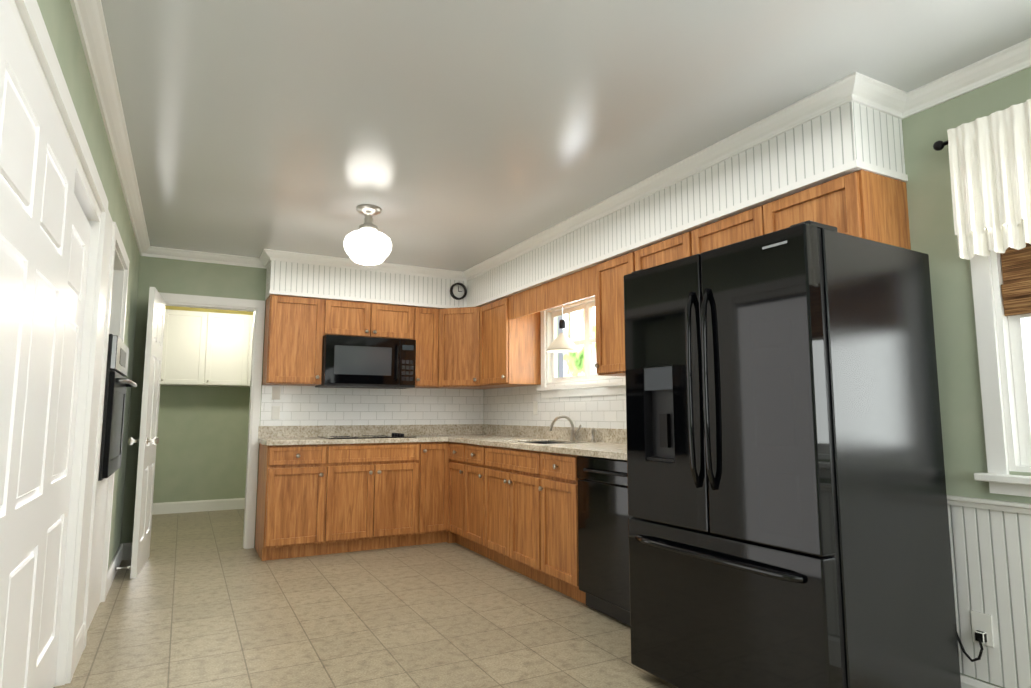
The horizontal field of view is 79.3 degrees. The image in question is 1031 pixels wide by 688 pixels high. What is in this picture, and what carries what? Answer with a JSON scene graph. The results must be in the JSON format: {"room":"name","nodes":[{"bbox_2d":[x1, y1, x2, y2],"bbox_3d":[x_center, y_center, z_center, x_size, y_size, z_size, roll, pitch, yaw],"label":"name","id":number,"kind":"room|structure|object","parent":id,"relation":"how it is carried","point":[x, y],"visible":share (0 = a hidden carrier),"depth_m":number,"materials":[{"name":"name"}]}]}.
{"room":"kitchen","nodes":[
{"label":"kitchen","id":0,"kind":"room"},
{"bbox_2d":[37,0,139,567],"bbox_3d":[-2.034,0.030,1.304,1.620,2.470,7.640,3,-7,-28],"label":"wall","id":1,"kind":"structure","parent":0,"point":[60,23],"depth_m":2.78,"materials":[{"name":"green paint"}]},
{"bbox_2d":[0,0,90,687],"bbox_3d":[-1.476,0.338,1.891,0.079,1.966,1.804,3,-7,-28],"label":"closet doors","id":2,"kind":"structure","parent":1,"relation":"in","point":[45,228],"depth_m":1.73,"materials":[{"name":"white wood"}]},
{"bbox_2d":[73,623,84,673],"bbox_3d":[-1.985,1.380,2.819,0.016,0.125,0.340,3,-7,-28],"label":"baseboard","id":3,"kind":"structure","parent":1,"relation":"attached to","point":[79,644],"depth_m":2.82,"materials":[{"name":"white"}]},
{"bbox_2d":[70,0,153,256],"bbox_3d":[-1.937,-0.979,3.047,0.068,0.075,4.628,3,-7,-28],"label":"crown molding","id":4,"kind":"structure","parent":1,"relation":"attached to","point":[88,14],"depth_m":2.62,"materials":[{"name":"white wood"}]},
{"bbox_2d":[106,543,126,595],"bbox_3d":[-2.767,1.546,4.302,0.030,0.125,1.150,3,-7,-28],"label":"baseboard","id":5,"kind":"structure","parent":1,"relation":"attached to","point":[124,551],"depth_m":4.33,"materials":[{"name":"white"}]},
{"bbox_2d":[116,566,130,570],"bbox_3d":[-2.734,1.564,4.346,0.092,0.028,0.028,3,-7,-28],"label":"doorstop","id":6,"kind":"object","parent":5,"relation":"attached to","point":[127,567],"visible":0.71,"depth_m":4.34,"materials":[{"name":"silver metal"}]},
{"bbox_2d":[98,334,136,480],"bbox_3d":[-2.484,0.105,3.424,0.664,1.225,0.760,3,-7,-28],"label":"built-in oven","id":7,"kind":"object","parent":1,"relation":"in","point":[117,382],"visible":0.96,"depth_m":3.25,"materials":[{"name":"black"}]},
{"bbox_2d":[8,0,264,686],"bbox_3d":[-1.882,0.419,3.128,1.546,2.105,4.538,3,-7,-28],"label":"door frame","id":8,"kind":"structure","parent":1,"relation":"attached to","point":[87,551],"depth_m":2.80,"materials":[{"name":"white wood"}]},
{"bbox_2d":[127,287,165,578],"bbox_3d":[-2.753,0.625,4.643,0.192,2.008,0.710,3,-7,-28],"label":"open door","id":9,"kind":"structure","parent":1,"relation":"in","point":[148,440],"depth_m":4.46,"materials":[{"name":"white wood"}]},
{"bbox_2d":[153,306,253,502],"bbox_3d":[-3.377,0.727,7.521,4.540,2.470,0.124,3,-7,-28],"label":"wall","id":10,"kind":"structure","parent":0,"point":[201,447],"depth_m":7.25,"materials":[{"name":"green paint"}]},
{"bbox_2d":[160,309,207,385],"bbox_3d":[-3.797,0.053,7.116,0.450,0.840,0.333,3,-7,-28],"label":"upper cabinet","id":11,"kind":"object","parent":10,"relation":"attached to","point":[185,343],"depth_m":6.98,"materials":[{"name":"white wood"}]},
{"bbox_2d":[152,498,244,514],"bbox_3d":[-3.700,1.865,7.147,3.500,0.125,0.016,3,-7,-28],"label":"baseboard","id":12,"kind":"structure","parent":10,"relation":"attached to","point":[236,503],"depth_m":7.16,"materials":[{"name":"white"}]},
{"bbox_2d":[204,312,251,386],"bbox_3d":[-3.399,0.077,7.326,0.450,0.840,0.333,3,-7,-28],"label":"upper cabinet","id":13,"kind":"object","parent":10,"relation":"attached to","point":[210,349],"depth_m":7.19,"materials":[{"name":"white wood"}]},
{"bbox_2d":[248,315,253,386],"bbox_3d":[-3.002,0.100,7.535,0.450,0.840,0.333,3,-7,-28],"label":"upper cabinet","id":14,"kind":"object","parent":10,"relation":"attached to","point":[249,354],"depth_m":7.28,"materials":[{"name":"white wood"}]},
{"bbox_2d":[121,256,483,547],"bbox_3d":[-1.716,0.523,5.699,3.320,2.470,0.120,3,-7,-28],"label":"wall","id":15,"kind":"structure","parent":0,"point":[165,275],"depth_m":5.12,"materials":[{"name":"green paint"}]},
{"bbox_2d":[154,246,268,268],"bbox_3d":[-2.569,-0.729,5.278,0.869,0.075,0.068,3,-7,-28],"label":"crown molding","id":16,"kind":"structure","parent":15,"relation":"attached to","point":[159,252],"depth_m":5.26,"materials":[{"name":"white wood"}]},
{"bbox_2d":[271,406,279,418],"bbox_3d":[-2.088,0.597,5.419,0.070,0.116,0.006,3,-7,-28],"label":"switch plate","id":17,"kind":"object","parent":15,"relation":"attached to","point":[275,412],"depth_m":5.42,"materials":[{"name":"white plastic"}]},
{"bbox_2d":[272,386,280,399],"bbox_3d":[-2.088,0.429,5.438,0.070,0.116,0.006,3,-7,-28],"label":"switch plate","id":18,"kind":"object","parent":15,"relation":"attached to","point":[276,395],"depth_m":5.43,"materials":[{"name":"white plastic"}]},
{"bbox_2d":[262,295,325,385],"bbox_3d":[-1.922,-0.020,5.390,0.440,0.740,0.333,3,-7,-28],"label":"upper cabinet","id":19,"kind":"object","parent":15,"relation":"attached to","point":[295,327],"depth_m":5.25,"materials":[{"name":"brown wood"}]},
{"bbox_2d":[265,260,464,308],"bbox_3d":[-1.342,-0.534,5.747,1.770,0.357,0.352,3,-7,-28],"label":"soffit","id":20,"kind":"structure","parent":15,"relation":"attached to","point":[282,278],"depth_m":5.52,"materials":[{"name":"white wood"}]},
{"bbox_2d":[450,283,466,299],"bbox_3d":[-0.546,-0.504,5.956,0.164,0.164,0.032,3,-7,-28],"label":"clock","id":21,"kind":"object","parent":20,"relation":"attached to","point":[458,291],"visible":1,"depth_m":5.96,"materials":[{"name":"black"}]},
{"bbox_2d":[260,385,483,425],"bbox_3d":[-1.267,0.628,5.856,2.100,0.463,0.003,3,-7,-28],"label":"backsplash","id":22,"kind":"structure","parent":15,"relation":"attached to","point":[306,405],"depth_m":5.82,"materials":[{"name":"white tile"}]},
{"bbox_2d":[326,299,417,349],"bbox_3d":[-1.370,0.013,5.681,0.811,0.740,0.333,3,-7,-28],"label":"upper cabinet","id":23,"kind":"object","parent":15,"relation":"attached to","point":[344,318],"depth_m":5.56,"materials":[{"name":"brown wood"}]},
{"bbox_2d":[315,335,415,388],"bbox_3d":[-1.343,0.173,5.609,0.800,0.435,0.453,3,-7,-28],"label":"microwave","id":24,"kind":"object","parent":23,"relation":"attached to","point":[366,362],"visible":1,"depth_m":5.44,"materials":[{"name":"black metal"}]},
{"bbox_2d":[414,307,437,387],"bbox_3d":[-0.901,0.041,5.927,0.249,0.740,0.333,3,-7,-28],"label":"upper cabinet","id":25,"kind":"object","parent":15,"relation":"attached to","point":[426,370],"depth_m":5.79,"materials":[{"name":"brown wood"}]},
{"bbox_2d":[53,509,677,687],"bbox_3d":[-1.181,1.489,2.961,4.820,0.060,10.040,3,-7,-28],"label":"floor","id":26,"kind":"structure","parent":0,"point":[204,599],"depth_m":3.33,"materials":[{"name":"tile"}]},
{"bbox_2d":[255,443,330,560],"bbox_3d":[-1.852,1.261,5.119,0.445,0.876,0.622,3,-7,-28],"label":"base cabinet","id":27,"kind":"object","parent":26,"relation":"on","point":[291,510],"depth_m":4.87,"materials":[{"name":"brown wood"}]},
{"bbox_2d":[327,442,422,553],"bbox_3d":[-1.311,1.293,5.403,0.780,0.876,0.622,3,-7,-28],"label":"base cabinet","id":28,"kind":"object","parent":26,"relation":"on","point":[375,490],"depth_m":5.14,"materials":[{"name":"brown wood"}]},
{"bbox_2d":[258,424,445,445],"bbox_3d":[-1.409,0.780,5.397,1.470,0.138,0.644,3,-7,-28],"label":"countertop","id":29,"kind":"structure","parent":28,"relation":"on","point":[267,435],"depth_m":5.47,"materials":[{"name":"stone"}]},
{"bbox_2d":[317,433,415,438],"bbox_3d":[-1.304,0.800,5.444,0.740,0.031,0.515,3,-7,-28],"label":"cooktop","id":30,"kind":"object","parent":29,"relation":"in","point":[397,435],"visible":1,"depth_m":5.41,"materials":[{"name":"black glass"}]},
{"bbox_2d":[419,442,446,544],"bbox_3d":[-0.844,1.320,5.649,0.277,0.876,0.622,3,-7,-28],"label":"base cabinet","id":31,"kind":"object","parent":26,"relation":"on","point":[434,530],"depth_m":5.40,"materials":[{"name":"brown wood"}]},
{"bbox_2d":[447,442,462,545],"bbox_3d":[-0.235,1.296,5.434,0.622,0.876,0.372,3,-7,-28],"label":"base cabinet","id":32,"kind":"object","parent":26,"relation":"on","point":[454,450],"depth_m":5.34,"materials":[{"name":"brown wood"}]},
{"bbox_2d":[463,443,482,554],"bbox_3d":[-0.058,1.259,5.102,0.622,0.876,0.385,3,-7,-28],"label":"base cabinet","id":33,"kind":"object","parent":26,"relation":"on","point":[472,454],"depth_m":5.01,"materials":[{"name":"brown wood"}]},
{"bbox_2d":[483,445,534,579],"bbox_3d":[0.233,1.198,4.557,0.622,0.876,0.855,3,-7,-28],"label":"base cabinet","id":34,"kind":"object","parent":26,"relation":"on","point":[516,510],"depth_m":4.43,"materials":[{"name":"brown wood"}]},
{"bbox_2d":[535,451,585,603],"bbox_3d":[0.534,1.134,3.990,0.622,0.876,0.436,3,-7,-28],"label":"base cabinet","id":35,"kind":"object","parent":26,"relation":"on","point":[556,480],"depth_m":3.88,"materials":[{"name":"brown wood"}]},
{"bbox_2d":[446,424,626,460],"bbox_3d":[0.202,0.697,4.653,0.640,0.138,3.473,3,-7,-28],"label":"countertop","id":36,"kind":"structure","parent":35,"relation":"on","point":[610,444],"depth_m":4.76,"materials":[{"name":"stone"}]},
{"bbox_2d":[525,441,566,443],"bbox_3d":[0.226,0.828,4.593,0.396,0.188,0.616,3,-7,-28],"label":"sink","id":37,"kind":"object","parent":36,"relation":"in","point":[544,442],"visible":0.02,"depth_m":4.91,"materials":[{"name":"silver metal"}]},
{"bbox_2d":[549,415,595,441],"bbox_3d":[0.418,0.622,4.593,0.238,0.196,0.316,3,-7,-28],"label":"faucet","id":38,"kind":"object","parent":36,"relation":"on","point":[572,436],"visible":0.98,"depth_m":4.70,"materials":[{"name":"silver metal"}]},
{"bbox_2d":[577,456,630,625],"bbox_3d":[0.750,1.077,3.518,0.627,0.860,0.600,3,-7,-28],"label":"dishwasher","id":39,"kind":"object","parent":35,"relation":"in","point":[603,547],"visible":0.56,"depth_m":3.42,"materials":[{"name":"black metal"}]},
{"bbox_2d":[624,220,960,687],"bbox_3d":[1.050,0.523,2.564,0.853,1.771,0.961,3,-7,-28],"label":"fridge","id":40,"kind":"object","parent":26,"relation":"on","point":[788,523],"visible":1,"depth_m":2.22,"materials":[{"name":"black metal"}]},
{"bbox_2d":[101,0,1030,270],"bbox_3d":[-1.181,-1.025,3.243,4.820,0.060,10.040,3,-7,-28],"label":"ceiling","id":41,"kind":"structure","parent":0,"point":[455,134],"depth_m":2.65,"materials":[{"name":"white paint"}]},
{"bbox_2d":[258,249,461,280],"bbox_3d":[-1.317,-0.697,5.563,1.749,0.075,0.093,3,-7,-28],"label":"crown molding","id":42,"kind":"structure","parent":41,"relation":"attached to","point":[267,255],"depth_m":5.48,"materials":[{"name":"white wood"}]},
{"bbox_2d":[343,204,391,264],"bbox_3d":[-0.969,-0.710,4.095,0.312,0.375,0.312,3,-7,-28],"label":"pendant light","id":43,"kind":"object","parent":41,"relation":"hanging from","point":[367,243],"visible":1,"depth_m":4.00,"materials":[{"name":"white glass"}]},
{"bbox_2d":[462,72,877,280],"bbox_3d":[0.451,-0.844,4.256,0.093,0.075,4.023,3,-7,-28],"label":"crown molding","id":44,"kind":"structure","parent":41,"relation":"attached to","point":[854,86],"depth_m":3.18,"materials":[{"name":"white wood"}]},
{"bbox_2d":[553,67,1030,687],"bbox_3d":[1.457,0.236,3.140,0.120,2.470,7.640,3,-7,-28],"label":"wall","id":45,"kind":"structure","parent":0,"point":[929,201],"depth_m":2.49,"materials":[{"name":"green paint"}]},
{"bbox_2d":[438,307,477,385],"bbox_3d":[-0.523,0.025,5.786,0.298,0.720,0.298,3,-7,-28],"label":"upper cabinet","id":46,"kind":"object","parent":45,"relation":"attached to","point":[457,327],"depth_m":5.79,"materials":[{"name":"brown wood"}]},
{"bbox_2d":[438,386,489,388],"bbox_3d":[-0.455,0.049,6.005,0.612,0.740,0.612,3,-7,-28],"label":"upper cabinet","id":47,"kind":"object","parent":45,"relation":"attached to","point":[449,387],"depth_m":5.96,"materials":[{"name":"brown wood"}]},
{"bbox_2d":[478,294,541,388],"bbox_3d":[-0.057,-0.001,5.555,0.332,0.740,0.561,3,-7,-28],"label":"upper cabinet","id":48,"kind":"object","parent":45,"relation":"attached to","point":[496,344],"depth_m":5.33,"materials":[{"name":"brown wood"}]},
{"bbox_2d":[533,401,537,414],"bbox_3d":[0.174,0.556,5.405,0.006,0.116,0.070,3,-7,-28],"label":"switch plate","id":49,"kind":"object","parent":45,"relation":"attached to","point":[535,403],"depth_m":5.40,"materials":[{"name":"white plastic"}]},
{"bbox_2d":[484,376,626,428],"bbox_3d":[0.485,0.150,4.866,0.003,1.193,3.475,3,-7,-28],"label":"backsplash","id":50,"kind":"structure","parent":45,"relation":"attached to","point":[506,405],"depth_m":5.12,"materials":[{"name":"white tile"}]},
{"bbox_2d":[546,305,578,352],"bbox_3d":[0.357,-0.203,4.744,0.252,0.517,0.252,3,-7,-28],"label":"pendant lamp","id":51,"kind":"object","parent":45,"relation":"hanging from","point":[562,343],"visible":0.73,"depth_m":4.67,"materials":[{"name":"white glass"}]},
{"bbox_2d":[590,253,629,375],"bbox_3d":[0.767,-0.175,4.007,0.332,0.740,0.420,3,-7,-28],"label":"upper cabinet","id":52,"kind":"object","parent":45,"relation":"attached to","point":[606,278],"depth_m":3.98,"materials":[{"name":"brown wood"}]},
{"bbox_2d":[630,233,685,272],"bbox_3d":[0.977,-0.219,3.612,0.332,0.740,0.480,3,-7,-28],"label":"upper cabinet","id":53,"kind":"object","parent":45,"relation":"attached to","point":[674,248],"depth_m":3.59,"materials":[{"name":"brown wood"}]},
{"bbox_2d":[465,101,907,306],"bbox_3d":[0.525,-0.673,4.505,0.352,0.357,4.307,3,-7,-28],"label":"soffit","id":54,"kind":"structure","parent":45,"relation":"attached to","point":[847,138],"depth_m":3.13,"materials":[{"name":"white wood"}]},
{"bbox_2d":[686,170,910,256],"bbox_3d":[1.313,-0.290,2.982,0.332,0.740,0.954,3,-7,-28],"label":"upper cabinet","id":55,"kind":"object","parent":45,"relation":"attached to","point":[860,203],"depth_m":2.65,"materials":[{"name":"brown wood"}]},
{"bbox_2d":[933,140,947,150],"bbox_3d":[2.024,-0.858,1.948,0.094,0.040,1.324,3,-7,-28],"label":"curtain rod","id":56,"kind":"object","parent":45,"relation":"attached to","point":[939,145],"visible":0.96,"depth_m":2.49,"materials":[{"name":"black metal"}]},
{"bbox_2d":[947,99,1030,259],"bbox_3d":[1.995,-0.642,1.909,0.054,0.528,1.200,3,-7,-28],"label":"curtain valance","id":57,"kind":"object","parent":56,"relation":"hanging from","point":[990,163],"visible":1,"depth_m":2.31,"materials":[{"name":"white fabric"}]},
{"bbox_2d":[882,38,1030,119],"bbox_3d":[2.359,-1.166,1.381,0.068,0.075,3.010,3,-7,-28],"label":"crown molding","id":58,"kind":"structure","parent":45,"relation":"attached to","point":[901,104],"depth_m":2.48,"materials":[{"name":"white wood"}]},
{"bbox_2d":[957,610,993,661],"bbox_3d":[1.713,1.102,2.348,0.049,0.182,0.139,3,-7,-28],"label":"electrical outlet","id":59,"kind":"object","parent":45,"relation":"attached to","point":[982,629],"visible":0.98,"depth_m":2.32,"materials":[{"name":"white plastic"}]},
{"bbox_2d":[960,674,999,687],"bbox_3d":[2.403,1.185,1.079,0.026,0.125,3.020,3,-7,-28],"label":"baseboard","id":60,"kind":"structure","parent":45,"relation":"attached to","point":[966,682],"depth_m":2.34,"materials":[{"name":"white"}]},
{"bbox_2d":[947,495,1030,687],"bbox_3d":[2.390,0.786,1.133,0.039,0.670,2.990,3,-7,-28],"label":"wainscoting","id":61,"kind":"structure","parent":45,"relation":"attached to","point":[990,542],"depth_m":2.27,"materials":[{"name":"white wood"}]},
{"bbox_2d":[970,250,1030,496],"bbox_3d":[2.086,-0.152,1.902,0.160,1.317,1.244,3,-7,-28],"label":"window","id":62,"kind":"structure","parent":45,"relation":"in","point":[1012,375],"depth_m":2.33,"materials":[{"name":"white wood"}]},
{"bbox_2d":[1000,243,1030,315],"bbox_3d":[2.082,-0.438,1.932,0.024,0.571,1.012,3,-7,-28],"label":"window blind","id":63,"kind":"object","parent":62,"relation":"attached to","point":[1016,276],"visible":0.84,"depth_m":2.32,"materials":[{"name":"brown wood"}]},
{"label":"outside","id":64,"kind":"structure","parent":0,"visible":0},
{"bbox_2d":[536,296,625,397],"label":"sink window","id":65,"kind":"structure","parent":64,"point":[573,363],"depth_m":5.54,"materials":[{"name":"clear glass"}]},
{"bbox_2d":[1024,318,1030,386],"bbox_3d":[2.391,-0.096,2.058,0.010,1.870,1.860,3,-7,-28],"label":"window pane","id":66,"kind":"object","parent":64,"point":[1027,321],"depth_m":2.56,"materials":[{"name":"clear glass"}]}
]}

